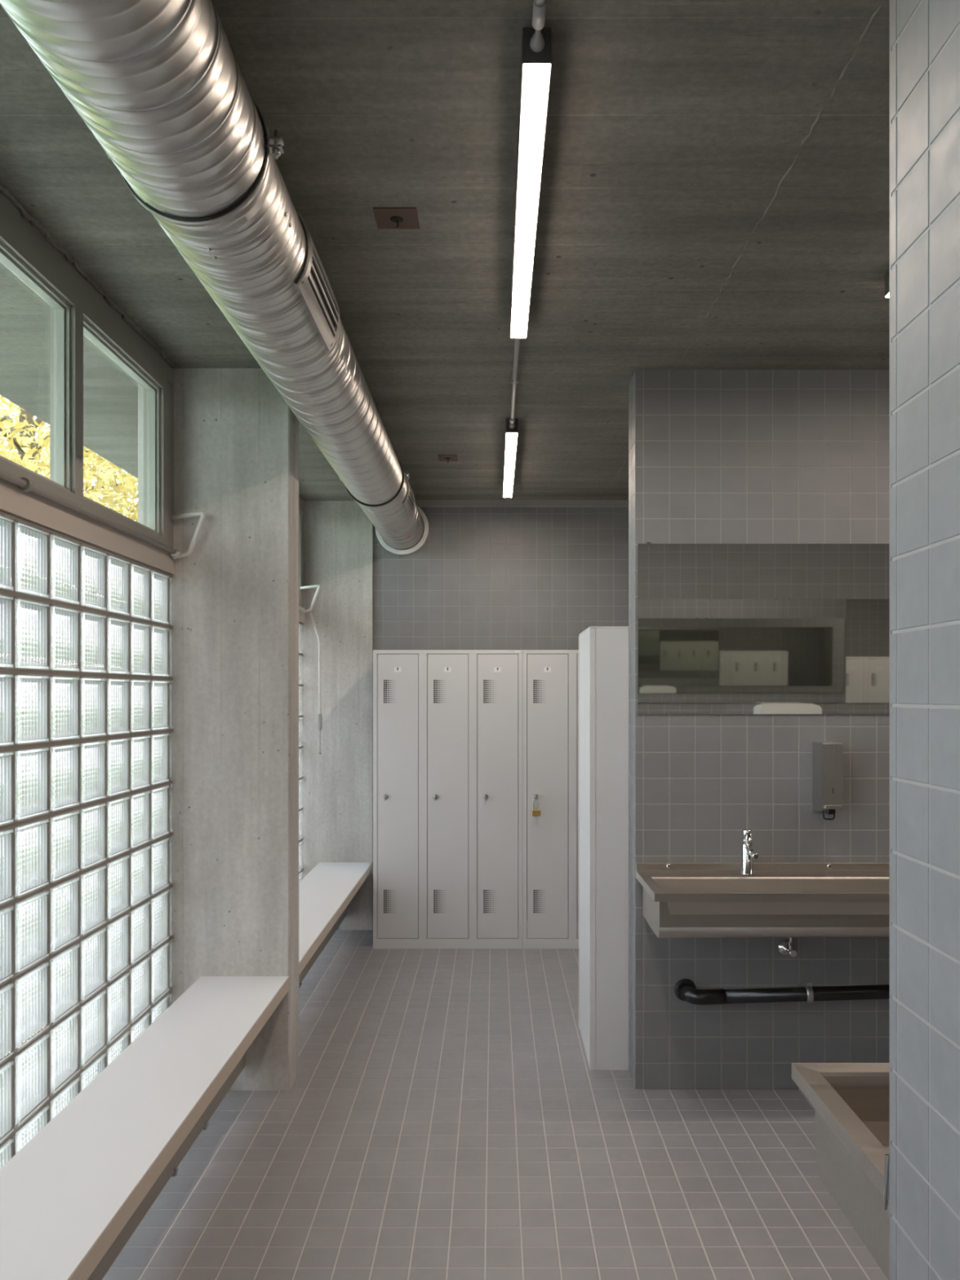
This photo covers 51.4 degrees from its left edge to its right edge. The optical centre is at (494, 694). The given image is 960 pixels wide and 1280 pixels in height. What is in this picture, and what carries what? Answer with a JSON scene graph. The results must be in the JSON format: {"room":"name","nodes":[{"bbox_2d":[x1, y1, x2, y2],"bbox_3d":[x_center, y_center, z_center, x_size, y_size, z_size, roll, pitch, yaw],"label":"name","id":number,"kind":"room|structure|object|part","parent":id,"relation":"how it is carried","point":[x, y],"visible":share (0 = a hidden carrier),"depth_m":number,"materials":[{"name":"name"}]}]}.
{"room":"changing room","nodes":[
{"label":"changing room","id":0,"kind":"room"},
{"bbox_2d":[0,510,304,1168],"bbox_3d":[-1.268,0.528,2.693,0.080,1.983,7.574,0,0,0],"label":"wall","id":1,"kind":"structure","parent":0,"point":[86,630],"depth_m":2.95,"materials":[{"name":"clear"}]},
{"bbox_2d":[0,191,174,574],"bbox_3d":[-1.264,-0.859,1.368,0.079,0.792,4.924,0,0,0],"label":"window","id":2,"kind":"structure","parent":1,"relation":"in","point":[77,309],"depth_m":2.94,"materials":[{"name":"beige"}]},
{"bbox_3d":[-1.266,-1.220,1.368,0.073,0.069,4.924,0,0,0],"label":"head rail","id":3,"kind":"part","parent":2,"relation":"part of","materials":[{"name":"grey paint"}]},
{"bbox_3d":[-1.264,-0.502,1.368,0.077,0.079,4.924,0,0,0],"label":"sill panel","id":4,"kind":"part","parent":2,"relation":"part of","materials":[{"name":"beige"}]},
{"bbox_2d":[0,469,204,559],"bbox_3d":[-1.162,-0.606,1.455,0.126,0.180,4.710,0,0,0],"label":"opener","id":5,"kind":"object","parent":2,"relation":"attached to","point":[24,484],"visible":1,"depth_m":3.07,"materials":[{"name":"grey paint"}]},
{"bbox_3d":[-1.161,-0.606,3.790,0.125,0.180,0.017,0,0,0],"label":"lever","id":6,"kind":"part","parent":5,"relation":"part of","materials":[{"name":"white metal"}]},
{"bbox_3d":[-1.268,-0.864,3.783,0.071,0.640,0.094,0,0,0],"label":"post","id":7,"kind":"part","parent":2,"relation":"part of","materials":[{"name":"grey paint"}]},
{"bbox_2d":[298,496,304,623],"bbox_3d":[-1.264,-0.859,5.234,0.079,0.792,2.432,0,0,0],"label":"window","id":8,"kind":"structure","parent":1,"relation":"in","point":[301,615],"depth_m":6.34,"materials":[{"name":"beige"}]},
{"bbox_3d":[-1.261,-0.864,5.234,0.074,0.640,2.240,0,0,0],"label":"frame","id":9,"kind":"part","parent":8,"relation":"part of","materials":[{"name":"grey paint"}]},
{"bbox_3d":[-1.266,-1.220,5.234,0.073,0.069,2.432,0,0,0],"label":"head rail","id":10,"kind":"part","parent":8,"relation":"part of","materials":[{"name":"grey paint"}]},
{"bbox_3d":[-1.264,-0.502,5.234,0.077,0.079,2.432,0,0,0],"label":"sill panel","id":11,"kind":"part","parent":8,"relation":"part of","materials":[{"name":"beige"}]},
{"bbox_3d":[-1.268,-0.864,6.403,0.071,0.640,0.094,0,0,0],"label":"post","id":12,"kind":"part","parent":8,"relation":"part of","materials":[{"name":"grey paint"}]},
{"bbox_2d":[298,584,322,754],"bbox_3d":[-1.154,-0.161,5.190,0.142,1.071,2.260,0,0,0],"label":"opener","id":13,"kind":"object","parent":8,"relation":"attached to","point":[302,610],"visible":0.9,"depth_m":6.28,"materials":[{"name":"white paint"}]},
{"bbox_3d":[-1.161,-0.606,6.300,0.125,0.180,0.017,0,0,0],"label":"lever","id":14,"kind":"part","parent":13,"relation":"part of","materials":[{"name":"white metal"}]},
{"bbox_3d":[-1.127,-0.189,6.285,0.079,0.658,0.017,0,0,9],"label":"crank rod","id":15,"kind":"part","parent":13,"relation":"part of","materials":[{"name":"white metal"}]},
{"bbox_3d":[-1.096,0.247,6.280,0.026,0.255,0.026,0,0,0],"label":"crank handle","id":16,"kind":"part","parent":13,"relation":"part of","materials":[{"name":"grey"}]},
{"bbox_2d":[0,0,889,501],"bbox_3d":[2.126,-1.373,2.090,6.748,0.263,8.980,0,0,0],"label":"ceiling","id":17,"kind":"structure","parent":0,"point":[714,191],"depth_m":2.52,"materials":[{"name":"concrete"}]},
{"bbox_2d":[0,0,429,555],"bbox_3d":[-0.594,-1.080,2.139,0.352,0.346,8.678,0,0,0],"label":"ventilation duct","id":18,"kind":"object","parent":17,"relation":"hanging from","point":[161,86],"visible":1,"depth_m":1.93,"materials":[{"name":"grey"}]},
{"bbox_3d":[-0.432,-1.087,1.969,0.028,0.054,0.026,0,0,0],"label":"threaded rod","id":19,"kind":"part","parent":18,"relation":"part of","materials":[{"name":"silver metal"}]},
{"bbox_2d":[294,210,340,351],"bbox_3d":[-0.464,-1.080,2.639,0.042,0.182,0.463,0,0,0],"label":"grille","id":20,"kind":"object","parent":18,"relation":"attached to","point":[316,305],"depth_m":2.59,"materials":[{"name":"grey"}]},
{"bbox_3d":[-0.432,-1.087,4.937,0.028,0.054,0.026,0,0,0],"label":"threaded rod","id":21,"kind":"part","parent":18,"relation":"part of","materials":[{"name":"silver metal"}]},
{"bbox_2d":[402,472,414,517],"bbox_3d":[-0.462,-1.080,5.394,0.038,0.169,0.393,0,0,0],"label":"grille","id":22,"kind":"object","parent":18,"relation":"attached to","point":[408,502],"depth_m":5.36,"materials":[{"name":"grey"}]},
{"bbox_2d":[373,207,419,229],"bbox_3d":[-0.256,-1.240,2.622,0.112,0.034,0.112,0,0,0],"label":"ceiling plate","id":23,"kind":"object","parent":17,"relation":"attached to","point":[386,218],"visible":1,"depth_m":2.62,"materials":[{"name":"brown metal"}]},
{"bbox_2d":[437,454,457,462],"bbox_3d":[-0.245,-1.240,5.270,0.100,0.034,0.130,0,0,0],"label":"ceiling plate","id":24,"kind":"object","parent":17,"relation":"attached to","point":[448,458],"visible":1,"depth_m":5.25,"materials":[{"name":"brown metal"}]},
{"bbox_2d":[502,418,517,497],"bbox_3d":[0.081,-1.220,5.225,0.054,0.069,1.510,0,0,0],"label":"lamp","id":25,"kind":"object","parent":17,"relation":"attached to","point":[511,429],"visible":0.9,"depth_m":4.95,"materials":[{"name":"grey"}]},
{"bbox_2d":[509,337,519,423],"bbox_3d":[0.081,-1.236,3.890,0.028,0.038,1.156,0,0,0],"label":"conduit","id":26,"kind":"object","parent":17,"relation":"attached to","point":[514,375],"visible":0.86,"depth_m":3.88,"materials":[{"name":"grey"}]},
{"bbox_2d":[510,28,551,337],"bbox_3d":[0.081,-1.220,2.567,0.054,0.069,1.485,0,0,0],"label":"lamp","id":27,"kind":"object","parent":17,"relation":"attached to","point":[536,46],"visible":1,"depth_m":2.21,"materials":[{"name":"grey"}]},
{"bbox_2d":[532,0,546,30],"bbox_3d":[0.081,-1.236,0.986,0.028,0.038,1.678,0,0,0],"label":"conduit","id":28,"kind":"object","parent":17,"relation":"attached to","point":[539,6],"visible":1,"depth_m":1.79,"materials":[{"name":"grey"}]},
{"bbox_2d":[884,270,889,297],"bbox_3d":[1.893,-1.220,2.947,1.454,0.069,0.054,0,0,0],"label":"lamp","id":29,"kind":"object","parent":17,"relation":"attached to","point":[887,274],"visible":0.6,"depth_m":2.96,"materials":[{"name":"grey"}]},
{"bbox_2d":[303,501,628,929],"bbox_3d":[2.086,0.133,6.565,6.828,2.775,0.230,0,0,0],"label":"wall","id":30,"kind":"structure","parent":0,"point":[481,578],"depth_m":6.48,"materials":[{"name":"grey tile"}]},
{"bbox_2d":[414,499,628,507],"bbox_3d":[2.312,-1.236,6.441,6.175,0.035,0.071,0,0,0],"label":"trim","id":31,"kind":"structure","parent":30,"relation":"attached to","point":[420,503],"depth_m":6.41,"materials":[{"name":"grey"}]},
{"bbox_2d":[102,929,888,1279],"bbox_3d":[2.126,1.580,2.090,6.748,0.120,8.980,0,0,0],"label":"floor","id":32,"kind":"structure","parent":0,"point":[445,1115],"depth_m":3.27,"materials":[{"name":"grey tile"}]},
{"bbox_2d":[0,976,288,1279],"bbox_3d":[-0.957,1.258,1.015,0.339,0.356,5.630,0,0,0],"label":"bench","id":33,"kind":"object","parent":32,"relation":"on","point":[74,1195],"visible":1,"depth_m":2.49,"materials":[{"name":"white laminate"}]},
{"bbox_3d":[-0.970,1.278,1.015,0.030,0.293,5.626,0,0,0],"label":"apron panel","id":34,"kind":"part","parent":33,"relation":"part of","materials":[{"name":"beige"}]},
{"bbox_2d":[137,368,298,1090],"bbox_3d":[-1.077,0.133,3.924,0.583,2.775,0.188,0,0,0],"label":"wall pier","id":35,"kind":"object","parent":32,"relation":"on","point":[236,437],"visible":0.55,"depth_m":3.83,"materials":[{"name":"concrete"}]},
{"bbox_2d":[298,862,372,987],"bbox_3d":[-0.957,1.258,5.234,0.339,0.356,2.432,0,0,0],"label":"bench","id":36,"kind":"object","parent":32,"relation":"on","point":[325,893],"visible":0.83,"depth_m":5.34,"materials":[{"name":"white laminate"}]},
{"bbox_3d":[-0.970,1.278,5.234,0.030,0.293,2.428,0,0,0],"label":"apron panel","id":37,"kind":"part","parent":36,"relation":"part of","materials":[{"name":"beige"}]},
{"bbox_2d":[373,649,522,948],"bbox_3d":[-0.277,0.625,6.195,0.897,1.790,0.526,0,0,0],"label":"locker","id":38,"kind":"object","parent":32,"relation":"on","point":[447,724],"visible":1,"depth_m":5.97,"materials":[{"name":"white paint"}]},
{"bbox_2d":[383,680,396,703],"bbox_3d":[-0.623,-0.021,5.970,0.078,0.142,0.001,0,0,0],"label":"vent","id":39,"kind":"object","parent":38,"relation":"attached to","point":[394,686],"depth_m":5.97,"materials":[{"name":"grey metal"}]},
{"bbox_2d":[383,889,396,913],"bbox_3d":[-0.623,1.236,5.970,0.078,0.142,0.001,0,0,0],"label":"vent","id":40,"kind":"object","parent":38,"relation":"attached to","point":[394,900],"depth_m":5.97,"materials":[{"name":"grey metal"}]},
{"bbox_3d":[-0.577,-0.151,5.968,0.042,0.029,0.002,0,0,0],"label":"number plate","id":41,"kind":"part","parent":38,"relation":"part of","materials":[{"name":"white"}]},
{"bbox_3d":[-0.576,0.606,5.978,0.243,1.701,0.017,0,0,0],"label":"door","id":42,"kind":"part","parent":38,"relation":"part of","materials":[{"name":"white paint"}]},
{"bbox_2d":[433,680,446,703],"bbox_3d":[-0.324,-0.021,5.970,0.078,0.142,0.001,0,0,0],"label":"vent","id":43,"kind":"object","parent":38,"relation":"attached to","point":[444,686],"depth_m":5.97,"materials":[{"name":"grey metal"}]},
{"bbox_2d":[433,889,446,913],"bbox_3d":[-0.324,1.236,5.970,0.078,0.142,0.001,0,0,0],"label":"vent","id":44,"kind":"object","parent":38,"relation":"attached to","point":[444,900],"depth_m":5.97,"materials":[{"name":"grey metal"}]},
{"bbox_3d":[-0.278,-0.151,5.968,0.042,0.029,0.002,0,0,0],"label":"number plate","id":45,"kind":"part","parent":38,"relation":"part of","materials":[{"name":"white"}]},
{"bbox_3d":[-0.277,0.606,5.978,0.243,1.701,0.017,0,0,0],"label":"door","id":46,"kind":"part","parent":38,"relation":"part of","materials":[{"name":"white paint"}]},
{"bbox_2d":[483,680,496,703],"bbox_3d":[-0.025,-0.021,5.970,0.078,0.142,0.001,0,0,0],"label":"vent","id":47,"kind":"object","parent":38,"relation":"attached to","point":[494,686],"depth_m":5.97,"materials":[{"name":"grey metal"}]},
{"bbox_2d":[483,889,496,913],"bbox_3d":[-0.025,1.236,5.970,0.078,0.142,0.001,0,0,0],"label":"vent","id":48,"kind":"object","parent":38,"relation":"attached to","point":[494,900],"depth_m":5.97,"materials":[{"name":"grey metal"}]},
{"bbox_3d":[0.021,-0.151,5.968,0.042,0.029,0.002,0,0,0],"label":"number plate","id":49,"kind":"part","parent":38,"relation":"part of","materials":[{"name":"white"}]},
{"bbox_3d":[0.022,0.606,5.978,0.243,1.701,0.017,0,0,0],"label":"door","id":50,"kind":"part","parent":38,"relation":"part of","materials":[{"name":"white paint"}]},
{"bbox_2d":[522,649,578,948],"bbox_3d":[0.620,0.625,6.195,0.897,1.790,0.526,0,0,0],"label":"locker","id":51,"kind":"object","parent":32,"relation":"on","point":[550,677],"visible":0.4,"depth_m":5.97,"materials":[{"name":"white paint"}]},
{"bbox_2d":[531,797,541,816],"bbox_3d":[0.252,0.665,5.941,0.054,0.109,0.016,0,0,0],"label":"padlock","id":52,"kind":"object","parent":51,"relation":"hanging from","point":[534,812],"visible":1,"depth_m":5.93,"materials":[{"name":"gold metal"}]},
{"bbox_2d":[533,680,546,703],"bbox_3d":[0.274,-0.021,5.970,0.078,0.142,0.001,0,0,0],"label":"vent","id":53,"kind":"object","parent":51,"relation":"attached to","point":[544,686],"depth_m":5.97,"materials":[{"name":"grey metal"}]},
{"bbox_2d":[533,889,546,913],"bbox_3d":[0.274,1.236,5.970,0.078,0.142,0.001,0,0,0],"label":"vent","id":54,"kind":"object","parent":51,"relation":"attached to","point":[544,900],"depth_m":5.97,"materials":[{"name":"grey metal"}]},
{"bbox_3d":[0.320,-0.151,5.968,0.042,0.029,0.002,0,0,0],"label":"number plate","id":55,"kind":"part","parent":51,"relation":"part of","materials":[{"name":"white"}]},
{"bbox_3d":[0.321,0.606,5.978,0.243,1.701,0.017,0,0,0],"label":"door","id":56,"kind":"part","parent":51,"relation":"part of","materials":[{"name":"white paint"}]},
{"bbox_3d":[0.620,0.606,5.978,0.243,1.701,0.017,0,0,0],"label":"door","id":57,"kind":"part","parent":51,"relation":"part of","materials":[{"name":"white paint"}]},
{"bbox_2d":[578,626,628,1070],"bbox_3d":[0.836,0.621,4.314,0.897,1.798,0.548,0,0,0],"label":"locker","id":58,"kind":"object","parent":32,"relation":"on","point":[603,651],"visible":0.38,"depth_m":4.04,"materials":[{"name":"white paint"}]},
{"bbox_3d":[0.836,0.625,4.560,0.897,1.790,0.020,0,0,0],"label":"frame","id":59,"kind":"part","parent":58,"relation":"part of","materials":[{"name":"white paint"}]},
{"bbox_3d":[0.836,-0.274,4.295,0.897,0.008,0.510,0,0,0],"label":"panel","id":60,"kind":"part","parent":58,"relation":"part of","materials":[{"name":"white paint"}]},
{"bbox_2d":[628,369,889,1088],"bbox_3d":[1.817,0.133,3.941,2.545,2.775,0.190,0,0,0],"label":"wall","id":61,"kind":"structure","parent":0,"point":[716,456],"depth_m":3.85,"materials":[{"name":"grey tile"}]},
{"bbox_2d":[635,862,889,937],"bbox_3d":[1.748,0.747,3.618,2.404,0.202,0.454,0,0,0],"label":"trough","id":62,"kind":"object","parent":61,"relation":"attached to","point":[680,900],"visible":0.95,"depth_m":3.45,"materials":[{"name":"silver metal"}]},
{"bbox_2d":[741,828,759,875],"bbox_3d":[0.956,0.591,3.717,0.047,0.168,0.135,0,0,0],"label":"tap","id":63,"kind":"object","parent":62,"relation":"on","point":[748,854],"visible":1,"depth_m":3.74,"materials":[{"name":"silver metal"}]},
{"bbox_3d":[0.956,0.575,3.720,0.034,0.050,0.093,0,0,0],"label":"spout","id":64,"kind":"part","parent":63,"relation":"part of","materials":[{"name":"silver metal"}]},
{"bbox_2d":[635,870,889,914],"bbox_3d":[1.748,0.746,3.612,2.404,0.141,0.443,0,0,0],"label":"basin","id":65,"kind":"object","parent":62,"relation":"in","point":[664,891],"depth_m":3.65,"materials":[{"name":"silver metal"}]},
{"bbox_3d":[1.748,0.773,3.644,2.352,0.149,0.396,0,0,0],"label":"casing","id":66,"kind":"part","parent":62,"relation":"part of","materials":[{"name":"silver metal"}]},
{"bbox_2d":[635,862,889,870],"bbox_3d":[1.748,0.674,3.840,2.404,0.057,0.010,0,0,0],"label":"backsplash","id":67,"kind":"structure","parent":61,"relation":"attached to","point":[639,866],"depth_m":3.83,"materials":[{"name":"silver metal"}]},
{"bbox_2d":[637,542,889,714],"bbox_3d":[1.187,-0.258,3.840,1.264,0.661,0.012,0,0,0],"label":"mirror","id":68,"kind":"object","parent":61,"relation":"attached to","point":[723,628],"visible":0.7,"depth_m":3.84,"materials":[{"name":"black mirror"}]},
{"bbox_2d":[674,978,889,1004],"bbox_3d":[1.348,1.124,3.772,1.306,0.111,0.147,0,0,0],"label":"pipe","id":69,"kind":"object","parent":61,"relation":"attached to","point":[685,989],"visible":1,"depth_m":3.71,"materials":[{"name":"black plastic"}]},
{"bbox_2d":[777,937,796,956],"bbox_3d":[1.125,0.928,3.812,0.062,0.156,0.068,0,0,0],"label":"angle valve","id":70,"kind":"object","parent":61,"relation":"attached to","point":[785,947],"visible":0.89,"depth_m":3.83,"materials":[{"name":"silver metal"}]},
{"bbox_2d":[812,742,843,820],"bbox_3d":[1.267,0.326,3.785,0.076,0.291,0.120,0,0,0],"label":"soap dispenser","id":71,"kind":"object","parent":61,"relation":"attached to","point":[827,757],"visible":1,"depth_m":3.73,"materials":[{"name":"silver metal"}]},
{"bbox_3d":[1.262,0.447,3.753,0.048,0.049,0.035,0,0,0],"label":"push lever","id":72,"kind":"part","parent":71,"relation":"part of","materials":[{"name":"black plastic"}]},
{"bbox_3d":[1.269,0.417,3.731,0.064,0.010,0.011,0,0,0],"label":"rail","id":73,"kind":"part","parent":71,"relation":"part of","materials":[{"name":"silver metal"}]},
{"bbox_2d":[889,0,892,1279],"bbox_3d":[3.022,0.133,1.275,4.955,2.775,0.200,0,0,0],"label":"wall","id":74,"kind":"structure","parent":0,"point":[891,48],"depth_m":1.37,"materials":[{"name":"grey tile"}]},
{"bbox_2d":[791,1062,889,1279],"bbox_3d":[1.745,0.742,1.603,2.410,0.213,0.454,0,0,0],"label":"trough","id":75,"kind":"object","parent":74,"relation":"attached to","point":[851,1101],"visible":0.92,"depth_m":1.65,"materials":[{"name":"silver metal"}]},
{"bbox_2d":[791,1062,889,1195],"bbox_3d":[1.748,0.746,1.609,2.404,0.141,0.443,0,0,0],"label":"basin","id":76,"kind":"object","parent":75,"relation":"in","point":[851,1101],"depth_m":1.71,"materials":[{"name":"silver metal"}]},
{"bbox_3d":[1.748,0.773,1.577,2.352,0.149,0.396,0,0,0],"label":"casing","id":77,"kind":"part","parent":75,"relation":"part of","materials":[{"name":"silver metal"}]},
{"bbox_2d":[887,1160,889,1203],"bbox_3d":[1.748,0.674,1.381,2.404,0.057,0.010,0,0,0],"label":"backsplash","id":78,"kind":"structure","parent":74,"relation":"attached to","point":[888,1197],"depth_m":1.38,"materials":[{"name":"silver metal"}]},
{"bbox_2d":[889,0,959,1279],"bbox_3d":[0.635,0.133,-0.463,0.180,2.775,3.675,0,0,0],"label":"wall","id":79,"kind":"structure","parent":0,"point":[925,54],"depth_m":1.26,"materials":[{"name":"grey tile"}]},
{"bbox_3d":[-30.689,1.705,25.000,58.622,0.130,130.000,0,0,0],"label":"ground","id":80,"kind":"structure","parent":0,"visible":0},
{"bbox_2d":[0,395,137,522],"bbox_3d":[-5.561,-1.982,11.498,6.184,7.257,6.894,0,0,-26],"label":"tree","id":81,"kind":"object","parent":80,"relation":"on","point":[29,453],"visible":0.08,"depth_m":10.49,"materials":[{"name":"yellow plant"}]},
{"label":"outside","id":82,"kind":"structure","parent":0,"visible":0},
{"bbox_2d":[0,262,137,478],"bbox_3d":[-1.724,-1.490,5.350,0.832,0.380,21.300,0,0,0],"label":"roof overhang","id":83,"kind":"object","parent":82,"point":[110,395],"visible":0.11,"depth_m":4.11,"materials":[{"name":"concrete"}]}
]}

